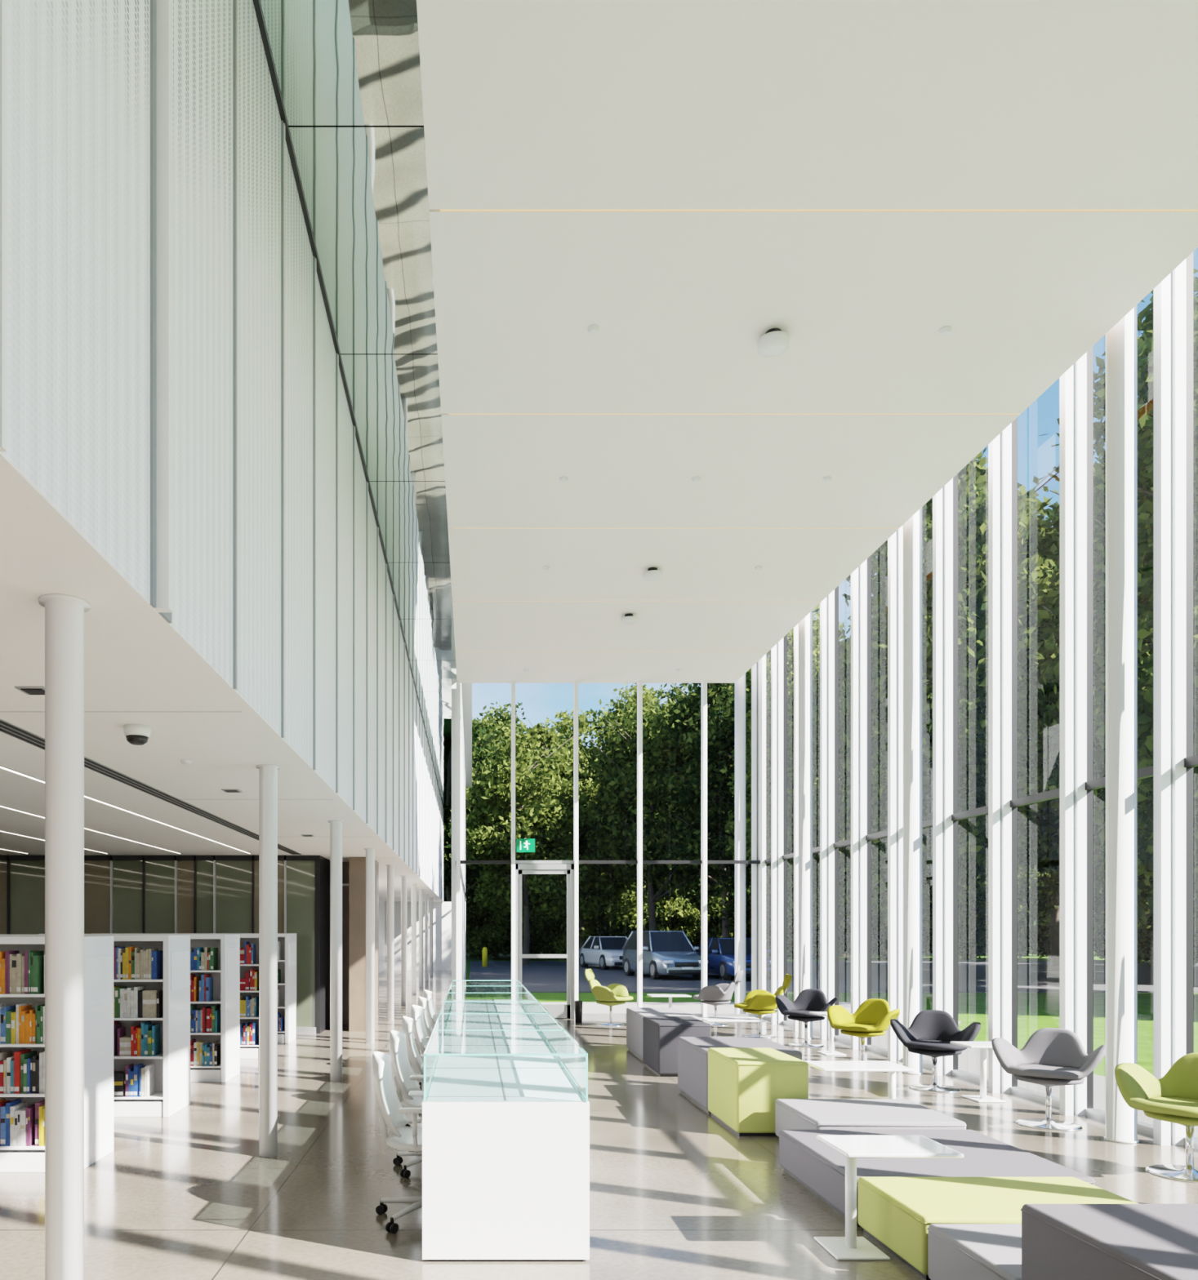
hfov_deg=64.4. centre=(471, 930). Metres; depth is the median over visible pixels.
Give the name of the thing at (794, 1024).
column
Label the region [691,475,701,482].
sprinkler head
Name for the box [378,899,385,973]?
wall
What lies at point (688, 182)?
ceiling
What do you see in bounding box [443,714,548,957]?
tree
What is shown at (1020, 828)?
tree
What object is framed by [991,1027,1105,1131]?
lounge chair
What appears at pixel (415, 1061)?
chair
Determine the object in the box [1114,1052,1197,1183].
lounge chair
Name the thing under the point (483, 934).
bush
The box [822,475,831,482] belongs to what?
sprinkler head
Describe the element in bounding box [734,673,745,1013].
column
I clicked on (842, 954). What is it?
tree
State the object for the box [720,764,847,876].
tree
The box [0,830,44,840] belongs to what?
linear light
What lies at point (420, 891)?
column
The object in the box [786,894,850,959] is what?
bush
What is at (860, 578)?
column
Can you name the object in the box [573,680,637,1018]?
column
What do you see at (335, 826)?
column
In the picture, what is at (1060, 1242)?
ottoman
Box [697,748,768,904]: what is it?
tree
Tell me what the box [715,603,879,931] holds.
tree
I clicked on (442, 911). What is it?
wall
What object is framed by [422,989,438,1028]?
chair
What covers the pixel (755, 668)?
column
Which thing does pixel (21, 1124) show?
books
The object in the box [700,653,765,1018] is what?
column
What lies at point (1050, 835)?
tree
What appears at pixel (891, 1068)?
side table
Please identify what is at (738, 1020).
side table
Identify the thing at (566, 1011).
door
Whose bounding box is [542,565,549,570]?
sprinkler head
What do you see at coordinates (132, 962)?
books
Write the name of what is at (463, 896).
column
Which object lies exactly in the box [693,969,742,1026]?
lounge chair
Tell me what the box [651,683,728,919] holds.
tree
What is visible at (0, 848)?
linear light
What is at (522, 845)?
exit sign
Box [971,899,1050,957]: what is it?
bush
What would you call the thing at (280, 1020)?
books
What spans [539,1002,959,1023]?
paving
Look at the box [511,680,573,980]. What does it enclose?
column
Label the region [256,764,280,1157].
column
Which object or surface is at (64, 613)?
column
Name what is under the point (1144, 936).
bush
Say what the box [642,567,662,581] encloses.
smoke detector
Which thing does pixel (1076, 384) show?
column
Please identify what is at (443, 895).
bush
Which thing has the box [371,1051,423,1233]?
chair
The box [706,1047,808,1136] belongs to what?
ottoman
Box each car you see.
[577,936,627,969]
[622,930,707,979]
[694,937,770,980]
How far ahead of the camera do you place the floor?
5.89 m
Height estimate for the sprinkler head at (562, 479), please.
0.030 m
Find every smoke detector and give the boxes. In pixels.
[620,613,636,625]
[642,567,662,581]
[756,328,789,357]
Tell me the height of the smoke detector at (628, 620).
0.130 m
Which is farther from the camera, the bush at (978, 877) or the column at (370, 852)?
the bush at (978, 877)
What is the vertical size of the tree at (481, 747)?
14.652 m
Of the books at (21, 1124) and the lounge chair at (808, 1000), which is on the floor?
the lounge chair at (808, 1000)
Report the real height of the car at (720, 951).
1.443 m
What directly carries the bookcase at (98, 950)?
on the floor
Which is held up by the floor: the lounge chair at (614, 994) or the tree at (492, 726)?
the lounge chair at (614, 994)
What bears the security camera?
attached to the ceiling soffit
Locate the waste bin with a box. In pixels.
[573,1000,582,1022]
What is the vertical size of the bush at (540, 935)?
4.636 m
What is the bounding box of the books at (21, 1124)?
[0,950,44,1146]
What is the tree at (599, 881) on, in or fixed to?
on the lawn at (1035, 1011)
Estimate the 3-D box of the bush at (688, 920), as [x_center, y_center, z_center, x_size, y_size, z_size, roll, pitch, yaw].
[12.325,-0.531,57.263,4.963,4.636,4.291,0,0,15]
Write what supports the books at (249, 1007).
in the bookcase at (246, 1051)
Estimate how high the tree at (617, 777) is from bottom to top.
13.805 m
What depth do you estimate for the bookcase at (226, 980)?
10.12 m
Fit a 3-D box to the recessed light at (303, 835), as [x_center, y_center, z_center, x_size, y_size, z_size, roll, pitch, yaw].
[-2.010,-1.164,11.500,0.140,0.012,0.140,0,0,0]
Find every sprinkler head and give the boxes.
[180,760,191,764]
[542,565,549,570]
[558,475,568,482]
[587,324,599,334]
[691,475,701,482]
[754,565,762,570]
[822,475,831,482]
[937,325,951,336]
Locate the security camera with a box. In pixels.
[123,723,151,745]
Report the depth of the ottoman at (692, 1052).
8.80 m
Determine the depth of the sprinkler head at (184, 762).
6.44 m
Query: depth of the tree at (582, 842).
57.43 m
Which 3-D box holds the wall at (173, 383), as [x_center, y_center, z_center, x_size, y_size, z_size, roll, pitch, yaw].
[-1.153,-3.033,17.000,0.115,3.734,42.000,0,0,0]
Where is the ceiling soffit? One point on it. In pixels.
(139, 669)
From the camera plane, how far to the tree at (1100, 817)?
25.53 m
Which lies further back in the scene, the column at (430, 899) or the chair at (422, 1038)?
the column at (430, 899)
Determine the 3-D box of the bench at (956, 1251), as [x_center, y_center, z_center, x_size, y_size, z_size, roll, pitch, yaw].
[2.625,1.460,3.900,1.150,0.280,0.700,0,0,0]
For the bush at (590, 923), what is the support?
on the lawn at (1035, 1011)
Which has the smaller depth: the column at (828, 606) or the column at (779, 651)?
the column at (828, 606)
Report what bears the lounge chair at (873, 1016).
on the floor
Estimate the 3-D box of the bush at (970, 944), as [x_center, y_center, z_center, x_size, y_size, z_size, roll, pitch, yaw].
[29.264,-0.531,55.583,4.963,4.636,4.291,0,0,20]
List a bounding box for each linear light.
[0,764,44,782]
[0,804,44,817]
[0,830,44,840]
[0,848,30,853]
[84,794,251,853]
[84,826,182,853]
[84,848,109,853]
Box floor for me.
[0,969,1197,1279]
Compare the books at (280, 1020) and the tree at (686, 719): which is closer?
the books at (280, 1020)
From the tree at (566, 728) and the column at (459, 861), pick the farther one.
the tree at (566, 728)
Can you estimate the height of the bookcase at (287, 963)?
1.560 m
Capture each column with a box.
[38,593,90,1279]
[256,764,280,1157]
[328,820,344,1081]
[364,848,376,1043]
[385,864,395,1021]
[400,875,408,1005]
[410,883,417,995]
[418,889,422,986]
[423,893,429,980]
[429,897,432,975]
[451,678,466,982]
[456,677,511,980]
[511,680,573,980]
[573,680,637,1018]
[636,680,701,1017]
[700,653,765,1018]
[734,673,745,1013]
[751,660,759,991]
[764,634,786,1024]
[782,623,798,1031]
[797,610,813,1039]
[812,586,838,1039]
[833,555,871,1049]
[865,524,902,1061]
[901,506,923,1074]
[922,473,957,1075]
[951,417,1017,1093]
[1009,346,1093,1115]
[1084,251,1193,1145]
[1103,304,1138,1143]
[1183,755,1197,1149]
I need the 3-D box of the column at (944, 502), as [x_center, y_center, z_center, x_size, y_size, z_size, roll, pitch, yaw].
[5.265,-2.090,10.965,0.270,7.380,1.170,0,0,0]
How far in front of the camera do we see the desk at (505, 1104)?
4.53 m
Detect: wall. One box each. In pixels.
[0,0,444,901]
[0,855,329,1033]
[259,0,466,808]
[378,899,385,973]
[385,902,451,969]
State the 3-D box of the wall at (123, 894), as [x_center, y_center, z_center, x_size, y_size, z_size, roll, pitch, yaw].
[-6.287,0.215,15.285,7.855,2.770,1.430,0,0,0]
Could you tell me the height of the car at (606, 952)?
1.443 m
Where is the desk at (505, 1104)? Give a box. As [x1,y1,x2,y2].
[422,980,589,1261]
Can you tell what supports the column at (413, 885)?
on the floor
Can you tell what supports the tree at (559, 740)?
on the lawn at (1035, 1011)
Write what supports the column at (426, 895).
on the floor
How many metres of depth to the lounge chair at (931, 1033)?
9.55 m
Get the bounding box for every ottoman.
[626,1007,701,1059]
[642,1016,711,1076]
[677,1036,802,1112]
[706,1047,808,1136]
[1020,1204,1197,1279]
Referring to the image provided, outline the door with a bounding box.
[515,863,573,1018]
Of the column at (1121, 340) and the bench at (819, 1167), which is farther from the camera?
the column at (1121, 340)
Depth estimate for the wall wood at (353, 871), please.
14.90 m
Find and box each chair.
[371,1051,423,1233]
[389,1030,423,1177]
[401,1016,426,1126]
[410,1004,430,1061]
[417,996,436,1085]
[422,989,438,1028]
[584,968,632,1026]
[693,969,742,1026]
[733,973,791,1038]
[774,988,837,1047]
[826,998,899,1061]
[889,1009,980,1093]
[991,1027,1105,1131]
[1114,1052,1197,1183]
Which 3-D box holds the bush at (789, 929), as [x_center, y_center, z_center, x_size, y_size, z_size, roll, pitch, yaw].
[18.020,-0.531,56.557,4.291,4.636,4.963,0,0,23]
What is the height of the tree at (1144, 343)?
16.125 m
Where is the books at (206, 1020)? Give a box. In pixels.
[190,946,220,1066]
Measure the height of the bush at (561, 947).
4.636 m
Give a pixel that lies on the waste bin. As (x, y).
(578, 1004)
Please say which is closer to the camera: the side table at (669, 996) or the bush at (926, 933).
the side table at (669, 996)
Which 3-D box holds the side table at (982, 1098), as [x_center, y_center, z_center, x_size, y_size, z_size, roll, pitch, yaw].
[4.820,1.335,8.890,0.400,0.530,0.380,0,0,0]
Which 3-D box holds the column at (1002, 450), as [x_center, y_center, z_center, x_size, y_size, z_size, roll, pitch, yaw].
[5.265,-2.090,9.835,0.270,7.380,1.170,0,0,0]
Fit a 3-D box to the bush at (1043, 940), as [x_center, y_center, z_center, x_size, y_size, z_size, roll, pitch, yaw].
[35.036,-0.531,56.997,4.963,4.636,4.291,0,0,36]
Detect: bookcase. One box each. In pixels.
[0,933,239,1082]
[0,934,190,1116]
[0,936,113,1172]
[90,933,296,1043]
[240,933,258,1058]
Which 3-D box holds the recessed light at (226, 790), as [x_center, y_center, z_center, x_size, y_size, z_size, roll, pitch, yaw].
[-2.000,-1.164,7.823,0.140,0.012,0.140,0,0,0]
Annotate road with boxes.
[468,960,1197,992]
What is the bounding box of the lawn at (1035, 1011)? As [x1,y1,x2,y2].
[465,951,1197,1076]
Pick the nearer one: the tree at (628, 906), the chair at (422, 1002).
the chair at (422, 1002)
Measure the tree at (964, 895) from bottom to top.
18.711 m
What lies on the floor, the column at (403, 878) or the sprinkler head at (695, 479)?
the column at (403, 878)
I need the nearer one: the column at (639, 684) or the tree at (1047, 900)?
the column at (639, 684)
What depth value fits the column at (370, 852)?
13.32 m
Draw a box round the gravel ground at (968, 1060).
[786,1017,1197,1137]
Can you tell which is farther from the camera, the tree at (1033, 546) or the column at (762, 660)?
the tree at (1033, 546)
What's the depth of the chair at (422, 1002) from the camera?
9.47 m
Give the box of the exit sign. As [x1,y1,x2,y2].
[515,837,534,852]
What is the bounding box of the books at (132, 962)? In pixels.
[113,946,163,1097]
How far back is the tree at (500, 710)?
67.85 m
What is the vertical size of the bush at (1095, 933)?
5.057 m
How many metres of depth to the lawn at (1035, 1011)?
21.16 m
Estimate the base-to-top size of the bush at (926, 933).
4.636 m
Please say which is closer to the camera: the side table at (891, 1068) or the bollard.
the side table at (891, 1068)
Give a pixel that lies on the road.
(538, 976)
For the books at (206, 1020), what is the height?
1.294 m
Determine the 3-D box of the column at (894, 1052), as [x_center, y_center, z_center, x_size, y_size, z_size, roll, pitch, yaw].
[5.265,-2.090,12.095,0.270,7.380,1.170,0,0,0]
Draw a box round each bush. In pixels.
[443,894,475,937]
[444,883,511,959]
[465,907,499,955]
[497,884,565,959]
[537,890,599,959]
[563,895,604,928]
[590,884,665,937]
[655,888,715,951]
[688,885,751,946]
[745,888,793,959]
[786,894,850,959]
[838,884,887,959]
[871,915,932,955]
[924,892,980,955]
[926,882,1017,959]
[958,874,987,955]
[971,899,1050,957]
[1017,865,1053,955]
[1017,905,1050,959]
[1093,918,1105,960]
[1093,928,1152,963]
[1137,888,1197,965]
[1193,920,1197,962]
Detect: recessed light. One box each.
[14,685,44,694]
[221,788,242,792]
[301,834,314,836]
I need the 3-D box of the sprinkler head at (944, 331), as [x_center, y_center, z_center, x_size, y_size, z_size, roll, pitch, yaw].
[3.556,-4.505,7.062,0.090,0.030,0.090,0,0,0]
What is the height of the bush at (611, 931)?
4.636 m
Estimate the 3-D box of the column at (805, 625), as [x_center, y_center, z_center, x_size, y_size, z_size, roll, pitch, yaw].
[4.950,-2.100,13.940,0.220,7.400,0.220,0,0,0]
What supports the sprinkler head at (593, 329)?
attached to the ceiling
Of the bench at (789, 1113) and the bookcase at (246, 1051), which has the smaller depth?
the bench at (789, 1113)
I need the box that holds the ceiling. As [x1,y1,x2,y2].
[416,0,1197,683]
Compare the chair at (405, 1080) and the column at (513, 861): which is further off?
the column at (513, 861)
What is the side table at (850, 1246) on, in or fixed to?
on the floor
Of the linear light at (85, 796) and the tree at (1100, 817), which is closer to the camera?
the linear light at (85, 796)
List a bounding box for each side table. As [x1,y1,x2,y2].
[646,994,691,1007]
[699,1017,764,1036]
[805,1061,913,1098]
[808,1011,845,1055]
[813,1134,963,1260]
[950,1041,1005,1102]
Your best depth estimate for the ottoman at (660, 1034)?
10.26 m
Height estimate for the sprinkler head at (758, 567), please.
0.030 m
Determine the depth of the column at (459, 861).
16.99 m
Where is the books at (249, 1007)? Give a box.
[240,941,258,1044]
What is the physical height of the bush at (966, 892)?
6.321 m
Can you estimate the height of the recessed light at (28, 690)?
0.012 m
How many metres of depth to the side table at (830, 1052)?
12.18 m
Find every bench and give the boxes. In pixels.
[774,1098,966,1137]
[778,1129,1095,1226]
[857,1177,1138,1279]
[926,1223,1021,1279]
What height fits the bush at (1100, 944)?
5.057 m
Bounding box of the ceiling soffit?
[0,451,443,902]
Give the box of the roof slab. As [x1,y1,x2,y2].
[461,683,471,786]
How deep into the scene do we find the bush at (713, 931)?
56.23 m
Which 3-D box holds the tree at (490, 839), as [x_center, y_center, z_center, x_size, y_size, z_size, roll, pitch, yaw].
[2.524,-4.184,46.153,7.311,12.172,6.997,0,0,28]
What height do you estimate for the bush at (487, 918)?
6.321 m
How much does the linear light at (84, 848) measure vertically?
0.011 m
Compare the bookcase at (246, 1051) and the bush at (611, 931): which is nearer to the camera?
the bookcase at (246, 1051)
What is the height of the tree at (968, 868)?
15.479 m
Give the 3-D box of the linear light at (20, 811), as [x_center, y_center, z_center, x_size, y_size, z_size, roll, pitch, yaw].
[-4.374,-1.165,9.153,0.070,0.011,0.940,0,0,0]
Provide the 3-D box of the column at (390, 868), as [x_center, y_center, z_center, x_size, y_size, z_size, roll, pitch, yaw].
[-1.450,0.215,16.715,0.170,2.770,0.170,0,0,0]
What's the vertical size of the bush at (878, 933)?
4.636 m
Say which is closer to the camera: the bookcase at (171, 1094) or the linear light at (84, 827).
the bookcase at (171, 1094)
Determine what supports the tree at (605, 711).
on the lawn at (1035, 1011)
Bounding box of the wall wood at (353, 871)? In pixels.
[342,857,378,1031]
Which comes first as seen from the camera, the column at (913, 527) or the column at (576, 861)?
the column at (913, 527)
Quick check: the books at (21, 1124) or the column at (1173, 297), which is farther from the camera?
the column at (1173, 297)
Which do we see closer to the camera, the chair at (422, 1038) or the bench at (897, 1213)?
the bench at (897, 1213)
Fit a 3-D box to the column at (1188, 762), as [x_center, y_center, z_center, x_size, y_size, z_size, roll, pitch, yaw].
[5.265,-2.090,6.445,0.270,7.380,1.170,0,0,0]
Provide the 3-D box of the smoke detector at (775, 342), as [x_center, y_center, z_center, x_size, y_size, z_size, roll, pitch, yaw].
[2.279,-4.455,7.101,0.240,0.130,0.240,0,0,0]
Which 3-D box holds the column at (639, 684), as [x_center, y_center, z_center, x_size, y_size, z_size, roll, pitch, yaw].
[3.618,-2.090,17.090,1.205,7.380,0.200,0,0,0]
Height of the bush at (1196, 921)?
5.057 m
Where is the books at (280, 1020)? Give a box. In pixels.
[277,941,284,1031]
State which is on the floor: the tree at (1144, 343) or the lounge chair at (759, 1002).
the lounge chair at (759, 1002)
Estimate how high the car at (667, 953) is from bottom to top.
1.688 m
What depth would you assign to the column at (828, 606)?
13.77 m
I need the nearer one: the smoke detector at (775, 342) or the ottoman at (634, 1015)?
the smoke detector at (775, 342)
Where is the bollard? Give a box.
[482,946,487,966]
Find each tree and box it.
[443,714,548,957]
[443,716,533,902]
[465,722,599,964]
[479,701,526,954]
[521,708,634,960]
[528,709,595,953]
[534,729,593,756]
[569,747,672,928]
[577,688,734,930]
[578,683,671,930]
[588,704,625,751]
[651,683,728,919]
[652,671,792,937]
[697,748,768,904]
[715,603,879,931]
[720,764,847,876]
[767,641,880,931]
[812,447,1058,919]
[838,594,1058,928]
[840,871,876,956]
[871,713,1038,922]
[984,844,1025,954]
[1017,472,1197,980]
[1017,663,1152,931]
[1017,817,1144,965]
[1017,843,1054,884]
[1028,268,1197,924]
[1048,487,1197,928]
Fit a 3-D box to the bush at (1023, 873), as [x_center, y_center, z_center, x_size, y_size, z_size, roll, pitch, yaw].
[37.846,-1.342,63.522,5.224,6.321,6.042,0,0,23]
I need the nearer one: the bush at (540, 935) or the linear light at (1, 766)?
the linear light at (1, 766)
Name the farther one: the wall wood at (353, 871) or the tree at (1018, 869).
the tree at (1018, 869)
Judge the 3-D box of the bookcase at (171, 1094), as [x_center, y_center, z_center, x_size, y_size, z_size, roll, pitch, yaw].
[-3.996,0.820,8.360,2.808,1.560,0.620,0,0,0]
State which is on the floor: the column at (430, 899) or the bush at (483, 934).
the column at (430, 899)
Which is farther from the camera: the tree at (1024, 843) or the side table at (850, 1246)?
the tree at (1024, 843)

